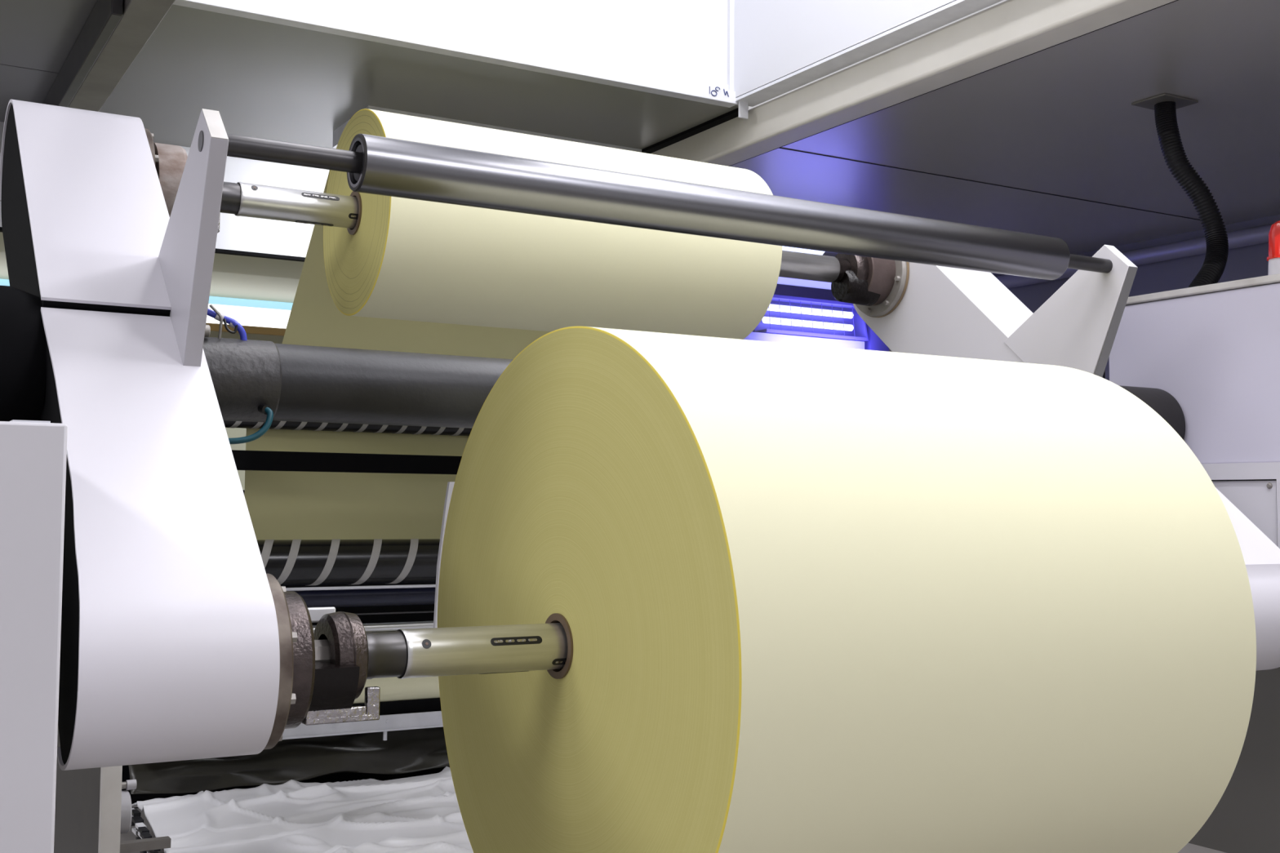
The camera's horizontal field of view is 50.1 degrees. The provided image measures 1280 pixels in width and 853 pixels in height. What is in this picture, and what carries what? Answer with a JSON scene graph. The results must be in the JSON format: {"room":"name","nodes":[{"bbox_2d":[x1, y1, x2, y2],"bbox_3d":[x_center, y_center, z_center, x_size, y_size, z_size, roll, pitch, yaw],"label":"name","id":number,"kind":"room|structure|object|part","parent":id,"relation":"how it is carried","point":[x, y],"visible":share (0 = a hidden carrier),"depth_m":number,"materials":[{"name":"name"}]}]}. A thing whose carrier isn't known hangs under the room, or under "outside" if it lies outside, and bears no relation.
{"room":"factory floor","nodes":[
{"label":"factory floor","id":0,"kind":"room"},
{"bbox_2d":[0,0,97,122],"bbox_3d":[-2.244,-1.228,3.912,1.200,0.060,5.100,2,-4,-30],"label":"ceiling","id":1,"kind":"structure","parent":0,"point":[37,37],"depth_m":4.20,"materials":[{"name":"metal"}]},
{"bbox_2d":[42,0,123,106],"bbox_3d":[-1.847,-1.108,4.419,0.030,0.115,1.820,2,-4,-30],"label":"overhead beam","id":2,"kind":"structure","parent":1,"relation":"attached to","point":[105,15],"depth_m":4.03,"materials":[{"name":"metal"}]},
{"bbox_2d":[0,231,304,302],"bbox_3d":[-3.289,-0.764,5.404,5.740,0.072,1.430,2,-4,-30],"label":"ceiling","id":3,"kind":"structure","parent":0,"point":[239,277],"depth_m":6.28,"materials":[{"name":"beige paint"}]},
{"bbox_2d":[0,121,329,257],"bbox_3d":[-2.915,-0.986,4.782,5.740,0.455,0.040,2,-4,-30],"label":"wall","id":4,"kind":"structure","parent":0,"point":[244,233],"depth_m":5.58,"materials":[{"name":"white paint"}]},
{"bbox_2d":[67,0,175,111],"bbox_3d":[-0.557,-1.219,2.408,0.143,0.104,6.600,2,-4,-30],"label":"ceiling beam","id":5,"kind":"structure","parent":4,"relation":"attached to","point":[140,20],"depth_m":3.95,"materials":[{"name":"metal"}]},
{"bbox_2d":[0,226,305,262],"bbox_3d":[-2.905,-0.753,4.767,5.760,0.013,0.035,2,-4,-30],"label":"trim","id":6,"kind":"structure","parent":4,"relation":"attached to","point":[217,251],"depth_m":5.55,"materials":[{"name":"black"}]},
{"bbox_2d":[98,4,738,149],"bbox_3d":[-0.902,-1.153,5.021,2.040,0.060,1.605,2,-4,-30],"label":"overhead panel underside","id":7,"kind":"structure","parent":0,"point":[264,79],"depth_m":4.67,"materials":[{"name":"grey metal"}]},
{"bbox_2d":[208,330,752,489],"bbox_3d":[-2.192,0.075,6.895,9.200,2.400,0.100,2,-4,-30],"label":"wall","id":8,"kind":"structure","parent":0,"point":[232,433],"depth_m":6.94,"materials":[{"name":"white paint"}]},
{"bbox_2d":[0,279,293,336],"bbox_3d":[-3.664,-0.654,6.014,5.720,0.220,0.070,2,-4,-30],"label":"window","id":9,"kind":"structure","parent":8,"relation":"in","point":[255,316],"depth_m":7.01,"materials":[{"name":"white glass"}]},
{"bbox_3d":[-3.679,-0.705,6.043,5.720,0.045,0.010,2,-4,-30],"label":"pane","id":10,"kind":"part","parent":9,"relation":"part of","materials":[{"name":"blue"}]},
{"bbox_3d":[-3.665,-0.561,6.009,5.720,0.035,0.070,2,-4,-30],"label":"sill","id":11,"kind":"part","parent":9,"relation":"part of","materials":[{"name":"brown"}]},
{"bbox_3d":[-3.679,-0.630,6.039,5.720,0.105,0.010,2,-4,-30],"label":"pane","id":12,"kind":"part","parent":9,"relation":"part of","materials":[{"name":"white"}]},
{"bbox_2d":[297,0,727,84],"bbox_3d":[-0.570,-1.850,4.321,2.055,1.262,0.050,2,-4,-30],"label":"panel","id":13,"kind":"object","parent":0,"point":[683,37],"depth_m":4.52,"materials":[{"name":"white metal"}]},
{"bbox_2d":[173,0,737,107],"bbox_3d":[-0.517,-1.189,4.288,1.960,0.070,0.050,2,-4,-30],"label":"trim","id":14,"kind":"structure","parent":13,"relation":"attached to","point":[295,13],"depth_m":4.25,"materials":[{"name":"metal"}]},
{"bbox_2d":[709,85,728,96],"bbox_3d":[0.273,-1.152,4.721,0.080,0.035,0.003,2,-4,-30],"label":"scribble","id":15,"kind":"object","parent":13,"relation":"attached to","point":[709,86],"visible":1,"depth_m":4.71,"materials":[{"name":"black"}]},
{"bbox_2d":[727,0,734,91],"bbox_3d":[0.320,-1.751,4.802,0.018,1.190,0.015,2,-4,-30],"label":"trim","id":16,"kind":"structure","parent":13,"relation":"attached to","point":[731,3],"depth_m":4.77,"materials":[{"name":"white metal"}]},
{"bbox_2d":[120,808,1225,852],"bbox_3d":[0.524,1.070,1.996,15.000,0.100,15.000,2,-4,-30],"label":"floor","id":17,"kind":"structure","parent":0,"point":[1188,848],"depth_m":3.65,"materials":[{"name":"concrete"}]},
{"bbox_2d":[0,419,67,852],"bbox_3d":[-1.215,0.482,1.524,0.982,0.992,0.500,2,-4,-30],"label":"panel","id":18,"kind":"object","parent":17,"relation":"on","point":[33,455],"depth_m":1.56,"materials":[{"name":"grey metal"}]},
{"bbox_3d":[-0.713,-0.005,1.601,0.040,0.003,0.040,2,-4,-30],"label":"cabinet hinge","id":19,"kind":"part","parent":18,"relation":"part of","materials":[{"name":"white metal"}]},
{"bbox_2d":[53,727,122,852],"bbox_3d":[-1.074,0.771,2.603,0.031,0.540,0.760,2,-4,-30],"label":"machine leg","id":20,"kind":"object","parent":17,"relation":"on","point":[77,815],"depth_m":2.40,"materials":[{"name":"metal"}]},
{"bbox_3d":[-0.886,0.754,2.284,0.031,0.540,0.019,2,-4,-30],"label":"stand edge","id":21,"kind":"part","parent":20,"relation":"part of","materials":[{"name":"beige metal"}]},
{"bbox_2d":[120,779,137,834],"bbox_3d":[-1.067,0.763,2.735,0.114,0.105,0.084,2,-4,-30],"label":"roller","id":22,"kind":"object","parent":20,"relation":"attached to","point":[131,784],"visible":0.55,"depth_m":2.73,"materials":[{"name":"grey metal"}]},
{"bbox_3d":[-1.075,0.720,2.733,0.096,0.014,0.014,2,-4,-30],"label":"rod","id":23,"kind":"part","parent":22,"relation":"part of","materials":[{"name":"silver metal"}]},
{"bbox_2d":[120,835,170,852],"bbox_3d":[-1.013,0.828,2.697,0.169,0.018,0.025,2,-4,-30],"label":"bracket","id":24,"kind":"object","parent":20,"relation":"attached to","point":[162,842],"visible":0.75,"depth_m":2.71,"materials":[{"name":"grey metal"}]},
{"bbox_2d":[130,806,160,852],"bbox_3d":[-1.030,0.971,3.002,0.040,0.072,1.402,2,-4,-28],"label":"stack","id":25,"kind":"object","parent":17,"relation":"on","point":[140,830],"visible":0.56,"depth_m":3.40,"materials":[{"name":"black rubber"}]},
{"bbox_2d":[121,449,462,808],"bbox_3d":[-0.492,0.545,4.358,2.400,1.200,0.550,2,-4,-30],"label":"stand","id":26,"kind":"object","parent":17,"relation":"on","point":[381,618],"visible":0.13,"depth_m":4.02,"materials":[{"name":"black metal"}]},
{"bbox_2d":[128,727,449,794],"bbox_3d":[-0.735,0.967,4.170,1.570,0.154,0.149,2,-4,-30],"label":"plastic film","id":27,"kind":"object","parent":26,"relation":"on","point":[405,751],"visible":0.38,"depth_m":3.98,"materials":[{"name":"black plastic"}]},
{"bbox_2d":[223,420,471,436],"bbox_3d":[-0.659,0.003,4.109,1.584,0.042,0.042,2,-4,-30],"label":"roller","id":28,"kind":"object","parent":26,"relation":"attached to","point":[292,425],"visible":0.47,"depth_m":3.99,"materials":[{"name":"black rubber"}]},
{"bbox_2d":[257,538,439,586],"bbox_3d":[-0.643,0.398,4.054,1.584,0.131,0.130,2,-4,-30],"label":"roller","id":29,"kind":"object","parent":26,"relation":"attached to","point":[292,562],"visible":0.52,"depth_m":3.89,"materials":[{"name":"black rubber"}]},
{"bbox_2d":[286,587,435,608],"bbox_3d":[-0.658,0.503,4.071,1.584,0.054,0.054,2,-4,-30],"label":"roller","id":30,"kind":"object","parent":26,"relation":"attached to","point":[406,596],"visible":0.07,"depth_m":3.97,"materials":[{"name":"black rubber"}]},
{"bbox_3d":[-0.622,0.467,4.012,1.600,0.009,0.009,2,-4,-30],"label":"steel rod","id":31,"kind":"part","parent":26,"relation":"part of","materials":[{"name":"metal"}]},
{"bbox_2d":[282,711,443,739],"bbox_3d":[-0.666,0.873,4.059,1.576,0.046,0.014,2,-4,-30],"label":"rail","id":32,"kind":"object","parent":26,"relation":"attached to","point":[402,722],"visible":0.26,"depth_m":3.99,"materials":[{"name":"metal"}]},
{"bbox_2d":[382,731,386,740],"bbox_3d":[-0.747,0.906,4.016,0.012,0.027,0.012,2,-4,-30],"label":"peg","id":33,"kind":"object","parent":32,"relation":"attached to","point":[384,733],"visible":1,"depth_m":4.01,"materials":[{"name":"metal"}]},
{"bbox_3d":[-0.648,0.549,4.051,1.600,0.006,0.006,2,-4,-30],"label":"thin rod","id":34,"kind":"part","parent":26,"relation":"part of","materials":[{"name":"metal"}]},
{"bbox_2d":[353,676,439,703],"bbox_3d":[-0.695,0.778,4.115,1.584,0.092,0.092,2,-4,-30],"label":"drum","id":35,"kind":"object","parent":26,"relation":"on","point":[392,689],"visible":0.06,"depth_m":4.07,"materials":[{"name":"beige"}]},
{"bbox_2d":[131,766,473,852],"bbox_3d":[-0.193,0.988,3.477,1.945,0.095,1.570,2,-4,-30],"label":"plastic sheet","id":36,"kind":"object","parent":17,"relation":"on","point":[421,814],"visible":0.31,"depth_m":3.41,"materials":[{"name":"white plastic"}]},
{"bbox_2d":[743,332,864,349],"bbox_3d":[0.688,0.432,6.865,0.760,1.732,0.440,2,-4,-30],"label":"light","id":37,"kind":"object","parent":17,"relation":"on","point":[759,336],"visible":0.14,"depth_m":6.73,"materials":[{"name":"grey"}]},
{"bbox_2d":[752,294,868,341],"bbox_3d":[0.851,-0.533,6.802,0.628,0.185,0.120,2,-4,-30],"label":"lamp","id":38,"kind":"object","parent":37,"relation":"on","point":[785,314],"visible":0.81,"depth_m":6.80,"materials":[{"name":"blue"}]},
{"bbox_2d":[773,276,837,301],"bbox_3d":[0.651,-0.678,6.808,0.960,0.102,0.200,2,-4,-30],"label":"shelf","id":39,"kind":"object","parent":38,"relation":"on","point":[782,290],"depth_m":6.79,"materials":[{"name":"blue"}]},
{"bbox_3d":[0.671,-0.718,6.718,0.700,0.032,0.020,2,-4,-30],"label":"violet strip","id":40,"kind":"part","parent":39,"relation":"part of","materials":[{"name":"purple metal"}]},
{"bbox_2d":[864,324,888,351],"bbox_3d":[1.179,0.209,6.992,0.120,2.200,0.140,2,-4,-30],"label":"post","id":41,"kind":"object","parent":17,"relation":"on","point":[874,342],"visible":0.02,"depth_m":6.96,"materials":[{"name":"blue"}]},
{"bbox_2d":[1109,273,1279,852],"bbox_3d":[2.127,0.365,3.284,0.924,1.482,1.730,2,-4,-30],"label":"cabinet","id":42,"kind":"object","parent":17,"relation":"on","point":[1215,348],"visible":0.49,"depth_m":3.52,"materials":[{"name":"white metal"}]},
{"bbox_2d":[0,98,1279,770],"bbox_3d":[0.066,-0.056,2.921,3.025,1.156,1.312,2,-4,-30],"label":"turret","id":43,"kind":"object","parent":42,"relation":"attached to","point":[170,651],"visible":0.56,"depth_m":2.19,"materials":[{"name":"white metal"}]},
{"bbox_3d":[-1.050,-0.422,2.607,0.243,0.479,0.755,2,-4,-30],"label":"plate","id":44,"kind":"part","parent":43,"relation":"part of","materials":[{"name":"white metal"}]},
{"bbox_3d":[-0.915,-0.098,2.347,0.241,1.141,1.298,2,-4,-30],"label":"arm","id":45,"kind":"part","parent":43,"relation":"part of","materials":[{"name":"black"}]},
{"bbox_3d":[-0.728,0.130,2.012,0.250,0.663,0.564,2,-4,-30],"label":"plate","id":46,"kind":"part","parent":43,"relation":"part of","materials":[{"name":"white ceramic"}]},
{"bbox_2d":[144,128,220,233],"bbox_3d":[-0.990,-0.501,2.919,0.167,0.245,0.245,2,-4,-30],"label":"shaft chuck","id":47,"kind":"object","parent":43,"relation":"attached to","point":[170,160],"visible":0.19,"depth_m":2.83,"materials":[{"name":"metal"}]},
{"bbox_2d":[207,308,247,340],"bbox_3d":[-0.758,-0.182,2.419,0.129,0.074,0.015,2,-4,-24],"label":"air hose","id":48,"kind":"object","parent":43,"relation":"attached to","point":[211,313],"visible":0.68,"depth_m":2.43,"materials":[{"name":"blue"}]},
{"bbox_2d":[208,304,222,338],"bbox_3d":[-0.747,-0.183,2.414,0.024,0.065,0.007,2,-4,-30],"label":"cable","id":49,"kind":"object","parent":48,"relation":"attached to","point":[211,306],"visible":1,"depth_m":2.42,"materials":[{"name":"metal"}]},
{"bbox_2d":[213,311,239,328],"bbox_3d":[-0.733,-0.189,2.430,0.043,0.029,0.016,2,-4,-30],"label":"cable tie","id":50,"kind":"object","parent":48,"relation":"attached to","point":[217,317],"visible":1,"depth_m":2.42,"materials":[{"name":"white plastic"}]},
{"bbox_2d":[222,318,237,333],"bbox_3d":[-0.725,-0.177,2.426,0.027,0.026,0.009,2,-4,-30],"label":"cable loop","id":51,"kind":"object","parent":48,"relation":"attached to","point":[234,331],"visible":1,"depth_m":2.42,"materials":[{"name":"black rubber"}]},
{"bbox_2d":[228,407,273,444],"bbox_3d":[-0.688,-0.002,2.378,0.102,0.069,0.022,2,-4,-30],"label":"air hose","id":52,"kind":"object","parent":43,"relation":"hanging from","point":[266,426],"visible":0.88,"depth_m":2.38,"materials":[{"name":"teal rubber"}]},
{"bbox_2d":[263,573,380,749],"bbox_3d":[-0.471,0.334,1.973,0.167,0.245,0.245,2,-4,-30],"label":"shaft chuck","id":53,"kind":"object","parent":43,"relation":"attached to","point":[322,673],"visible":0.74,"depth_m":1.91,"materials":[{"name":"metal"}]},
{"bbox_2d":[365,622,568,679],"bbox_3d":[0.334,0.368,2.445,1.795,0.074,0.074,2,-4,-30],"label":"shaft","id":54,"kind":"object","parent":53,"relation":"attached to","point":[402,654],"visible":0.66,"depth_m":2.06,"materials":[{"name":"metal"}]},
{"bbox_2d":[437,325,1256,852],"bbox_3d":[0.313,0.367,2.433,1.036,1.015,1.015,2,-4,-30],"label":"paper roll","id":55,"kind":"object","parent":54,"relation":"on","point":[806,598],"visible":0.95,"depth_m":2.04,"materials":[{"name":"beige paper"}]},
{"bbox_2d":[433,481,454,627],"bbox_3d":[-0.355,0.314,3.267,0.286,0.380,0.012,2,-4,-30],"label":"plate","id":56,"kind":"object","parent":43,"relation":"attached to","point":[450,484],"visible":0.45,"depth_m":3.20,"materials":[{"name":"grey metal"}]},
{"bbox_2d":[226,133,1112,279],"bbox_3d":[0.213,-0.412,2.689,2.041,0.097,0.097,2,-4,-30],"label":"roller","id":57,"kind":"object","parent":43,"relation":"attached to","point":[372,164],"visible":0.95,"depth_m":2.54,"materials":[{"name":"metal"}]},
{"bbox_2d":[831,253,909,317],"bbox_3d":[0.611,-0.433,3.858,0.173,0.240,0.240,2,-4,-30],"label":"shaft chuck","id":58,"kind":"object","parent":43,"relation":"attached to","point":[877,286],"visible":0.66,"depth_m":3.80,"materials":[{"name":"brown metal"}]},
{"bbox_2d":[220,181,850,282],"bbox_3d":[-0.186,-0.467,3.391,1.795,0.074,0.074,2,-4,-30],"label":"shaft","id":59,"kind":"object","parent":58,"relation":"attached to","point":[239,198],"visible":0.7,"depth_m":3.04,"materials":[{"name":"metal"}]},
{"bbox_2d":[323,108,782,339],"bbox_3d":[-0.206,-0.468,3.379,1.036,0.468,0.468,2,-4,-30],"label":"paper roll","id":60,"kind":"object","parent":59,"relation":"attached to","point":[402,259],"visible":0.79,"depth_m":3.18,"materials":[{"name":"beige paper"}]},
{"bbox_2d":[244,169,551,540],"bbox_3d":[-0.481,-0.097,3.824,1.032,1.023,0.743,2,-4,-30],"label":"paper web","id":61,"kind":"object","parent":60,"relation":"hanging from","point":[281,504],"visible":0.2,"depth_m":3.93,"materials":[{"name":"beige paper"}]},
{"bbox_3d":[1.030,-0.016,3.487,0.202,1.155,1.312,2,-4,-30],"label":"arm","id":62,"kind":"part","parent":43,"relation":"part of","materials":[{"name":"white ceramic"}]},
{"bbox_3d":[2.129,-0.133,3.305,0.896,0.442,1.720,2,-4,-30],"label":"panel","id":63,"kind":"part","parent":42,"relation":"part of","materials":[{"name":"white metal"}]},
{"bbox_3d":[2.124,0.259,3.282,0.900,0.343,1.720,2,-4,-30],"label":"frame","id":64,"kind":"part","parent":42,"relation":"part of","materials":[{"name":"white metal"}]},
{"bbox_3d":[1.442,0.289,3.570,0.005,0.294,0.490,2,-4,-30],"label":"access panel","id":65,"kind":"part","parent":42,"relation":"part of","materials":[{"name":"white metal"}]},
{"bbox_2d":[1266,220,1279,275],"bbox_3d":[1.627,-0.447,3.468,0.077,0.151,0.077,2,-4,-30],"label":"beacon","id":66,"kind":"object","parent":42,"relation":"on","point":[1273,258],"visible":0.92,"depth_m":3.45,"materials":[{"name":"red plastic"}]},
{"bbox_2d":[733,0,955,97],"bbox_3d":[1.850,-1.924,2.294,0.070,1.305,5.900,2,-4,-30],"label":"panel","id":67,"kind":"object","parent":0,"point":[774,40],"depth_m":4.45,"materials":[{"name":"white metal"}]},
{"bbox_2d":[641,107,738,153],"bbox_3d":[-0.034,-1.083,5.511,0.038,0.014,1.575,2,-4,-30],"label":"trim","id":68,"kind":"structure","parent":67,"relation":"attached to","point":[730,115],"depth_m":5.10,"materials":[{"name":"black metal"}]},
{"bbox_2d":[735,101,748,119],"bbox_3d":[0.351,-1.103,4.782,0.038,0.063,0.042,2,-4,-30],"label":"clip","id":69,"kind":"object","parent":67,"relation":"attached to","point":[743,106],"visible":1,"depth_m":4.76,"materials":[{"name":"metal"}]},
{"bbox_2d":[735,0,1002,106],"bbox_3d":[1.853,-1.264,2.261,0.090,0.010,5.900,2,-4,-30],"label":"trim","id":70,"kind":"structure","parent":67,"relation":"attached to","point":[956,10],"depth_m":4.19,"materials":[{"name":"metal"}]},
{"bbox_2d":[650,0,1175,166],"bbox_3d":[1.513,-1.153,3.042,0.122,0.130,7.600,2,-4,-30],"label":"ceiling beam","id":71,"kind":"structure","parent":67,"relation":"attached to","point":[1007,31],"depth_m":4.14,"materials":[{"name":"beige metal"}]},
{"bbox_2d":[728,0,1177,166],"bbox_3d":[1.572,-1.108,3.075,0.011,0.030,7.600,2,-4,-30],"label":"trim","id":72,"kind":"structure","parent":67,"relation":"attached to","point":[1175,0],"depth_m":4.06,"materials":[{"name":"black"}]},
{"bbox_2d":[729,0,1279,289],"bbox_3d":[2.648,-1.058,4.519,3.340,0.068,9.000,2,-4,-30],"label":"ceiling","id":73,"kind":"structure","parent":0,"point":[1061,119],"depth_m":4.88,"materials":[{"name":"grey metal"}]},
{"bbox_2d":[782,245,824,254],"bbox_3d":[0.642,-0.885,6.721,0.640,0.048,0.080,2,-4,-30],"label":"strip light","id":74,"kind":"object","parent":73,"relation":"attached to","point":[784,248],"visible":0.07,"depth_m":6.81,"materials":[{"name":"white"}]},
{"bbox_2d":[778,147,1199,220],"bbox_3d":[1.554,-0.970,5.598,2.530,0.004,0.005,2,-4,-30],"label":"trim","id":75,"kind":"structure","parent":73,"relation":"attached to","point":[779,148],"depth_m":5.48,"materials":[{"name":"black paint"}]},
{"bbox_2d":[1131,93,1228,287],"bbox_3d":[1.706,-0.666,4.320,0.272,0.763,0.232,2,-4,-30],"label":"hose","id":76,"kind":"object","parent":73,"relation":"hanging from","point":[1165,105],"visible":0.82,"depth_m":4.32,"materials":[{"name":"black rubber"}]},
{"bbox_3d":[1.678,-1.035,4.382,0.160,0.008,0.130,2,-4,-30],"label":"ceiling plate","id":77,"kind":"part","parent":76,"relation":"part of","materials":[{"name":"metal"}]},
{"bbox_2d":[991,214,1279,380],"bbox_3d":[3.475,0.106,4.945,0.100,2.210,9.000,2,-4,-30],"label":"wall","id":78,"kind":"structure","parent":0,"point":[1248,261],"depth_m":6.50,"materials":[{"name":"grey paint"}]},
{"bbox_2d":[995,223,1272,288],"bbox_3d":[3.422,-0.908,4.909,0.075,0.075,8.900,2,-4,-30],"label":"pipe","id":79,"kind":"object","parent":78,"relation":"attached to","point":[1256,235],"visible":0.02,"depth_m":6.42,"materials":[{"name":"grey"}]}
]}

